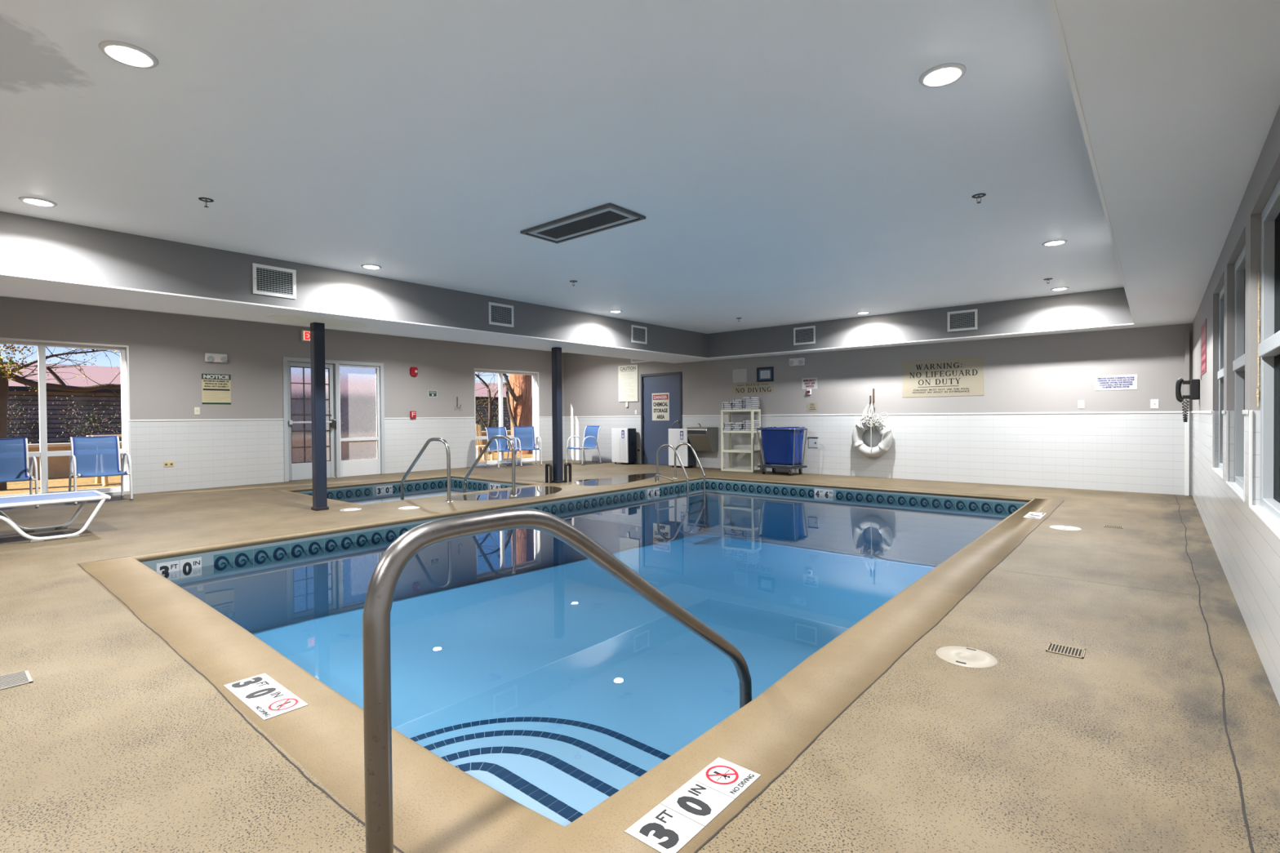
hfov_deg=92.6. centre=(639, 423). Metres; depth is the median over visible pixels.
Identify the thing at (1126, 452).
wall
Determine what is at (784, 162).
ceiling
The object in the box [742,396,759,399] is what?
folded towel
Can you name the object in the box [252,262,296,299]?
air vent
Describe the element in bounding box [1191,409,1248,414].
trim
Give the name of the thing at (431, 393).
sign
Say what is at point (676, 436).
portable dehumidifier
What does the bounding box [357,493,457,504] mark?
bench
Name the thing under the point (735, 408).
folded towel
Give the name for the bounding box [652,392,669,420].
sign
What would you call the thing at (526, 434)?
sling chair
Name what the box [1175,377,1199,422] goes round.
wall telephone
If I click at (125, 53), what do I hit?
recessed light
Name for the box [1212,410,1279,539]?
trim
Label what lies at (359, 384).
window
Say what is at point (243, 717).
expansion joint
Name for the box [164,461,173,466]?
wall outlet
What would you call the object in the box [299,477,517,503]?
basin
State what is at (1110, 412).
trim
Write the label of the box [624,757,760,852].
depth marker
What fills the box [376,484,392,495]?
depth marker
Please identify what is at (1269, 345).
window
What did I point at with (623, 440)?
portable dehumidifier
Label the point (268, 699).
depth marker
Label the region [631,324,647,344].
air vent
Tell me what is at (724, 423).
folded towel
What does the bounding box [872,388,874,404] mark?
wall hook
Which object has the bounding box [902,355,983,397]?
warning sign
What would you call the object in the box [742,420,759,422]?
folded towel
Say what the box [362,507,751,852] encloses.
pool handrail
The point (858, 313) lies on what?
recessed light
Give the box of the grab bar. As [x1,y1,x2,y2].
[654,474,673,482]
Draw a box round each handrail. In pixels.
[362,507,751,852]
[400,437,453,502]
[462,435,518,496]
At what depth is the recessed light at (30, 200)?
4.55 m
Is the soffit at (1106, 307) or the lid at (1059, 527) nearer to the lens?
the lid at (1059, 527)
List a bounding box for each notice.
[807,402,817,411]
[1094,374,1137,390]
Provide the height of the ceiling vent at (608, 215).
0.022 m
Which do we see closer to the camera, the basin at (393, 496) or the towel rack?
the basin at (393, 496)
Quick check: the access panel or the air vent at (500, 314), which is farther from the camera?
the access panel
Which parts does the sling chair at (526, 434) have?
rail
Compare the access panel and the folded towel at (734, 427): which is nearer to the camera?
the access panel
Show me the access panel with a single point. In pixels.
(812, 442)
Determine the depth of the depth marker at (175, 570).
5.14 m
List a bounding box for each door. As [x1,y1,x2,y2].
[282,356,385,481]
[640,371,682,465]
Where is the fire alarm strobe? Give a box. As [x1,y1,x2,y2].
[409,366,417,376]
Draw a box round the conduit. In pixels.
[1184,331,1189,495]
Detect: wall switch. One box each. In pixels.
[194,407,199,414]
[1078,400,1084,408]
[1150,399,1159,408]
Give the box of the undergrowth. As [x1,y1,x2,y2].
[6,390,510,444]
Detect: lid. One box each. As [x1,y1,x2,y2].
[339,507,361,511]
[398,506,419,509]
[935,646,998,668]
[1049,525,1081,530]
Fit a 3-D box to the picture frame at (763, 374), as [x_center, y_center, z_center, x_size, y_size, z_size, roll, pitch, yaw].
[2.452,-0.963,11.987,0.360,0.284,0.022,0,1,40]
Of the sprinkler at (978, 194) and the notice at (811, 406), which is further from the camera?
the notice at (811, 406)
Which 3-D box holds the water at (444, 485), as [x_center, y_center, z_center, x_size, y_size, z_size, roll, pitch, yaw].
[-3.576,1.467,9.774,2.584,0.585,2.964,0,1,40]
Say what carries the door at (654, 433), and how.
in the wall at (1126, 452)
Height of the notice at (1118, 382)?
0.207 m
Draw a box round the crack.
[1173,494,1254,852]
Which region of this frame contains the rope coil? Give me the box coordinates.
[855,403,888,452]
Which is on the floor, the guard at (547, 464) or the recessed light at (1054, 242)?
the guard at (547, 464)
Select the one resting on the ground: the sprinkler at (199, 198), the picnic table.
the picnic table
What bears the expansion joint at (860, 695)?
on the pool coping at (438, 806)
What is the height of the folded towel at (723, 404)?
0.039 m
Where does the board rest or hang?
attached to the wall at (1126, 452)
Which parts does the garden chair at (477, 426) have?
leg, backrest, seat, leg, leg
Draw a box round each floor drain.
[0,670,33,690]
[1045,642,1085,658]
[1103,524,1123,528]
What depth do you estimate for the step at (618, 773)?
3.09 m
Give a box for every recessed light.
[18,196,57,207]
[98,40,158,68]
[360,263,382,269]
[608,310,622,312]
[856,311,870,314]
[919,62,966,87]
[1041,239,1067,246]
[1050,287,1069,290]
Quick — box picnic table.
[86,434,121,486]
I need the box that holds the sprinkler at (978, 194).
[971,193,986,203]
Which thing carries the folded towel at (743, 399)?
on the folded towel at (744, 402)
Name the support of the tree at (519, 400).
on the ground
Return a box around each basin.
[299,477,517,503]
[686,426,718,428]
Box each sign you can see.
[201,373,231,404]
[301,329,310,342]
[428,390,436,397]
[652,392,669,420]
[732,381,773,395]
[802,377,817,389]
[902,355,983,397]
[1200,318,1206,375]
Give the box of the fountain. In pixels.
[686,422,718,451]
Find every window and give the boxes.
[0,337,130,497]
[338,364,380,477]
[474,368,539,465]
[1217,286,1223,471]
[1232,244,1245,489]
[1258,178,1279,523]
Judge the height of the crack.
0.001 m
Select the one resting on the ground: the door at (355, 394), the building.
the building
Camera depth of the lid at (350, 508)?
7.33 m
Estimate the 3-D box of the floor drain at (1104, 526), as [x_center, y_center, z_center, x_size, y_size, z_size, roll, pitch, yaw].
[4.549,0.989,5.871,0.145,0.004,0.130,0,1,40]
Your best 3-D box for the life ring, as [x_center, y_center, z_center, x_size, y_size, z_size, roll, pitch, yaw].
[4.007,0.243,10.582,0.692,0.692,0.207,0,1,40]
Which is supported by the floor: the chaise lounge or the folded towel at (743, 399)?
the chaise lounge
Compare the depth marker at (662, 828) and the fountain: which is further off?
the fountain
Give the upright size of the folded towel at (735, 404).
0.039 m
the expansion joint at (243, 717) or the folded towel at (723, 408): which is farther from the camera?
the folded towel at (723, 408)
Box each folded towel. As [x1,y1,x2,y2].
[721,403,734,405]
[721,407,734,409]
[723,422,734,424]
[723,426,733,428]
[732,399,744,401]
[732,403,744,405]
[732,407,742,409]
[732,422,744,424]
[732,426,745,428]
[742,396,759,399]
[742,399,759,400]
[742,400,759,403]
[742,403,759,404]
[742,404,759,407]
[742,407,759,408]
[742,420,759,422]
[742,422,759,424]
[742,424,759,426]
[742,426,759,428]
[742,428,758,431]
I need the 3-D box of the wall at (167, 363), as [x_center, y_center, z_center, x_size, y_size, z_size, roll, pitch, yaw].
[-6.459,-0.473,10.538,0.200,2.994,14.159,0,1,40]
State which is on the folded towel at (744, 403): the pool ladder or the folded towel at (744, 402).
the folded towel at (744, 402)
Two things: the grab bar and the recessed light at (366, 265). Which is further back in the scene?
the grab bar
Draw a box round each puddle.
[450,486,561,497]
[574,473,660,485]
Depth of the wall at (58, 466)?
12.28 m
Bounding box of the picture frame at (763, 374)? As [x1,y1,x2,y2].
[756,366,773,382]
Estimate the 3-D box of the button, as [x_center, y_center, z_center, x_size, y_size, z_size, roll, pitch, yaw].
[3.147,-0.590,11.388,0.075,0.100,0.050,0,1,40]
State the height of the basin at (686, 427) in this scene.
0.026 m
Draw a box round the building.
[5,362,532,444]
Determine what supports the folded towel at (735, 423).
on the folded towel
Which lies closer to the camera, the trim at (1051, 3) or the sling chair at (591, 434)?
the trim at (1051, 3)
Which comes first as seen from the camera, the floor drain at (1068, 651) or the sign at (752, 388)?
the floor drain at (1068, 651)
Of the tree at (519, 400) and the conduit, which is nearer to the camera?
the conduit
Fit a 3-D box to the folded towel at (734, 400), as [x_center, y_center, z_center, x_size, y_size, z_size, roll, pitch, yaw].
[1.989,-0.459,12.076,0.218,0.041,0.292,0,1,39]
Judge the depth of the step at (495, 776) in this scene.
2.28 m
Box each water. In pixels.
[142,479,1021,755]
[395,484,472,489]
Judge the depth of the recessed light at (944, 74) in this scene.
2.95 m
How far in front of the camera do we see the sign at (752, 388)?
12.17 m
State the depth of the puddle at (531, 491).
8.88 m
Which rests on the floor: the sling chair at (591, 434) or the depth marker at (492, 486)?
the sling chair at (591, 434)
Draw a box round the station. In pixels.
[409,411,416,418]
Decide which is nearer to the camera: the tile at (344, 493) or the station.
the tile at (344, 493)
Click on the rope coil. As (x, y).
(874, 417)
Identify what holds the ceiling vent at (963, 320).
in the soffit at (1106, 307)
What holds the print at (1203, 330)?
attached to the sign at (1203, 329)
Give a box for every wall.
[0,296,564,496]
[27,430,511,479]
[564,323,1192,495]
[1191,105,1279,706]
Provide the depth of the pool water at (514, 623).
6.09 m
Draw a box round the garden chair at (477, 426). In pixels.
[475,424,493,461]
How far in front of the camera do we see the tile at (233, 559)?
6.16 m
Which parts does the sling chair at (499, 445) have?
leg, rail, leg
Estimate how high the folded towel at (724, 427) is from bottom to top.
0.039 m
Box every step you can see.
[409,716,670,771]
[423,729,647,790]
[440,746,619,814]
[455,762,582,826]
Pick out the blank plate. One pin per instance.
(740, 375)
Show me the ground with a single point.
(55, 484)
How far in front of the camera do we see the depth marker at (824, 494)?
9.66 m
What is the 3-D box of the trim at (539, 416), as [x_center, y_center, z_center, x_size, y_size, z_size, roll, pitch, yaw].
[-6.439,-0.070,10.397,0.006,0.024,13.959,0,1,40]
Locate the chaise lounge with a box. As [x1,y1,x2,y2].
[0,489,111,542]
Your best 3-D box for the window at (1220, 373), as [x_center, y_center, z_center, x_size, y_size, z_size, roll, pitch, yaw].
[4.433,-0.342,4.601,0.076,1.440,1.080,0,1,40]
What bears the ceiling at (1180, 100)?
attached to the ceiling at (784, 162)
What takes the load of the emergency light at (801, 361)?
attached to the wall at (1126, 452)
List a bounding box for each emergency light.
[204,352,227,363]
[788,357,804,366]
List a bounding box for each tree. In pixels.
[0,343,120,490]
[475,372,533,454]
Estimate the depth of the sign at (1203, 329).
5.99 m
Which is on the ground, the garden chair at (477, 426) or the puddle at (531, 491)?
the garden chair at (477, 426)
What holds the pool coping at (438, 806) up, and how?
on the floor
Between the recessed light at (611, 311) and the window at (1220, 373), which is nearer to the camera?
the window at (1220, 373)
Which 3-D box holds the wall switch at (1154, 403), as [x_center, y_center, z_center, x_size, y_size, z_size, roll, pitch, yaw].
[6.922,-0.264,8.225,0.086,0.125,0.012,0,1,40]
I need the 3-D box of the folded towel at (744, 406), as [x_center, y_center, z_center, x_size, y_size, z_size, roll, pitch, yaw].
[2.172,-0.341,11.934,0.218,0.041,0.292,0,1,39]
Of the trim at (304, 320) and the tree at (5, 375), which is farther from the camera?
the tree at (5, 375)
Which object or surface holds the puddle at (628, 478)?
on the floor
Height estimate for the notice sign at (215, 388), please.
0.500 m
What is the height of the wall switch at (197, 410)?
0.115 m
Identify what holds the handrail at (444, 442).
on the floor
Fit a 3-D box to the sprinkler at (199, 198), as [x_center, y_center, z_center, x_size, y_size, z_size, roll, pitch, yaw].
[-3.241,-1.647,4.569,0.096,0.054,0.096,0,1,40]
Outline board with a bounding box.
[617,364,638,401]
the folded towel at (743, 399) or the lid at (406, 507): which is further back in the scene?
the folded towel at (743, 399)
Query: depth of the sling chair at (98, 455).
8.47 m
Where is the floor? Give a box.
[0,459,1279,852]
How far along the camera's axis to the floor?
2.23 m
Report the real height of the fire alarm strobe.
0.180 m
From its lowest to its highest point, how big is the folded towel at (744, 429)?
0.042 m
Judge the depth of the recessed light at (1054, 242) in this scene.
5.88 m
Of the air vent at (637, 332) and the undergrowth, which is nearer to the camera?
the air vent at (637, 332)
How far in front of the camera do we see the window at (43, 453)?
8.55 m
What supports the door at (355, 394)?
in the wall at (167, 363)
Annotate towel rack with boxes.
[720,408,760,472]
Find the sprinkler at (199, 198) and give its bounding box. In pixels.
[198,197,213,207]
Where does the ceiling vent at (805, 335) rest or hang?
in the soffit at (1106, 307)
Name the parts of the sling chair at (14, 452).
rail, leg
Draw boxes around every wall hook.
[456,396,461,408]
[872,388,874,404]
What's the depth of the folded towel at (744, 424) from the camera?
11.85 m
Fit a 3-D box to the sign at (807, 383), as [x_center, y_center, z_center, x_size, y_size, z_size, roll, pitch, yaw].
[3.163,-0.748,11.400,0.300,0.205,0.006,0,1,40]
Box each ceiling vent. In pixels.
[520,202,645,243]
[793,325,815,345]
[947,308,977,332]
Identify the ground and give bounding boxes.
[0,451,533,495]
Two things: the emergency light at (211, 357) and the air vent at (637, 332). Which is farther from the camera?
the air vent at (637, 332)
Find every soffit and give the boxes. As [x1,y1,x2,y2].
[0,211,717,363]
[706,287,1134,359]
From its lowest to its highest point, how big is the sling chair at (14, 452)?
0.886 m
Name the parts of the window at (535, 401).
sill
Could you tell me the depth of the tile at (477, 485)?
11.18 m
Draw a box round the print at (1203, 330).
[1201,324,1205,370]
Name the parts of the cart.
rail, board, rail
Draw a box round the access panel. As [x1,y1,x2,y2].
[808,436,817,447]
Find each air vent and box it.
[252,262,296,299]
[488,302,513,327]
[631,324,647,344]
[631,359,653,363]
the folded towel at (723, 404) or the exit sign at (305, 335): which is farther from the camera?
the folded towel at (723, 404)
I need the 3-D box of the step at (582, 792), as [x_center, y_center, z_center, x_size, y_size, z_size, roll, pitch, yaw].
[-0.446,1.770,2.323,1.292,0.512,0.765,0,1,40]
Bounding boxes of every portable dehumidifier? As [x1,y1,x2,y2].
[611,428,636,464]
[668,428,695,467]
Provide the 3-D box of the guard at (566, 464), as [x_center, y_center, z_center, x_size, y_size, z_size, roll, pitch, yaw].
[-1.211,0.819,10.276,0.060,0.330,0.155,0,1,40]
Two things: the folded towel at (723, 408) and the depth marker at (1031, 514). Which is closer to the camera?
the depth marker at (1031, 514)
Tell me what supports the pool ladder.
attached to the floor
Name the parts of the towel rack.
rack post, rack post, rack post, rack post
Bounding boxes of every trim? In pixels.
[0,0,1135,358]
[128,416,564,421]
[266,315,366,327]
[564,411,1191,417]
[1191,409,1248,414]
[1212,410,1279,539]
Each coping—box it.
[76,475,1063,852]
[270,474,552,506]
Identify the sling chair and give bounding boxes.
[0,437,39,508]
[68,435,133,505]
[484,426,522,468]
[511,426,542,466]
[565,425,601,465]
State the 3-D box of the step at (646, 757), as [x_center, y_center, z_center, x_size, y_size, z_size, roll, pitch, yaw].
[-0.498,1.903,2.851,2.052,0.232,1.500,0,1,40]
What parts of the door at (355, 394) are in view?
pane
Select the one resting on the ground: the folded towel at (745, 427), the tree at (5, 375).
the tree at (5, 375)
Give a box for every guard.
[545,462,552,483]
[564,462,571,482]
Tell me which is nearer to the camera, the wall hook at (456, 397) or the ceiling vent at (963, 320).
the ceiling vent at (963, 320)
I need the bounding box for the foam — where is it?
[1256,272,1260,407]
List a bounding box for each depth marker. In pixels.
[156,556,201,580]
[223,673,308,719]
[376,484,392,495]
[489,483,500,489]
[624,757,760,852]
[647,487,659,498]
[813,488,832,499]
[1022,511,1045,519]
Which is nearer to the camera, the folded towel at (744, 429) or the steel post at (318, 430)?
the steel post at (318, 430)
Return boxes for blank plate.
[733,368,746,382]
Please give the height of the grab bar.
0.128 m
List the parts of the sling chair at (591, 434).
rail, leg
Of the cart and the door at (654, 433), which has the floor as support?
the cart
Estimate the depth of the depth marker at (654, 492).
9.97 m
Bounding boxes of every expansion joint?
[77,555,404,852]
[693,500,1064,852]
[1000,569,1197,595]
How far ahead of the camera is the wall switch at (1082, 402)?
8.74 m
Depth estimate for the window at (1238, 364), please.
3.95 m
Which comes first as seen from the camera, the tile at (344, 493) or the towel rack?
the tile at (344, 493)
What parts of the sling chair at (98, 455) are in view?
leg, rail, leg, rail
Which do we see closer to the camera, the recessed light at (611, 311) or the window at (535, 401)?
the recessed light at (611, 311)
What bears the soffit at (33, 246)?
attached to the ceiling at (784, 162)
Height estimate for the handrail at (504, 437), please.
1.344 m
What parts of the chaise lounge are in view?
rail, rail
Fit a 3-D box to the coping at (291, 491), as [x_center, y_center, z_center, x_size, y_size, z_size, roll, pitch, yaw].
[-3.579,1.060,9.769,2.880,0.100,3.260,0,1,40]
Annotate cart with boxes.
[756,426,807,475]
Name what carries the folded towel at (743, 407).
on the towel rack
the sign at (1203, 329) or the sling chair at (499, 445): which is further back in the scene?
the sling chair at (499, 445)
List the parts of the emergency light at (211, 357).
lamp glass, lamp glass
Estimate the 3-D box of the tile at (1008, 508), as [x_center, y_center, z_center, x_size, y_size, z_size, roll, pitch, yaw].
[3.123,1.107,9.478,5.086,0.195,0.004,0,1,40]
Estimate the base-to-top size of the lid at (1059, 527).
0.006 m
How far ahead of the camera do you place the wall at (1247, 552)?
3.33 m
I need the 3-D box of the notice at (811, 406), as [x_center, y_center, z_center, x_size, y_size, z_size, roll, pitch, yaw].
[3.206,-0.313,11.372,0.210,0.165,0.006,0,1,40]
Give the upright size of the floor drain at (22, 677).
0.004 m
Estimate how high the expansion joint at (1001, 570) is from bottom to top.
0.001 m
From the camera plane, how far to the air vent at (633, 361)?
14.10 m
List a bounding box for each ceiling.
[0,0,1124,352]
[1054,0,1279,327]
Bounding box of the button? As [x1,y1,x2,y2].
[807,389,811,394]
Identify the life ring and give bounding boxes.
[851,417,893,457]
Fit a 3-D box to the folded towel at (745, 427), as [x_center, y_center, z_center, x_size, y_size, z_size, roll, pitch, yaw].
[2.172,0.073,11.942,0.218,0.041,0.292,0,1,34]
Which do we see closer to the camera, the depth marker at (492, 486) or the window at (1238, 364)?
the window at (1238, 364)
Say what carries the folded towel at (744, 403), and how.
on the folded towel at (744, 406)
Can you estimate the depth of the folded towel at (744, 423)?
11.85 m
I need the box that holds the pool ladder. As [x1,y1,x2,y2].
[656,442,706,530]
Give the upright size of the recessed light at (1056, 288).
0.016 m
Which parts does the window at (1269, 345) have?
screen rail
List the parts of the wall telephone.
coiled cord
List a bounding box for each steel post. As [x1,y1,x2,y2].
[310,322,328,511]
[551,346,564,483]
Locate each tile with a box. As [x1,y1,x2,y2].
[141,479,703,581]
[296,477,451,500]
[451,477,524,491]
[705,479,1028,515]
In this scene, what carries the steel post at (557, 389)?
on the floor
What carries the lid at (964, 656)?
on the floor
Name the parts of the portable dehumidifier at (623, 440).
panel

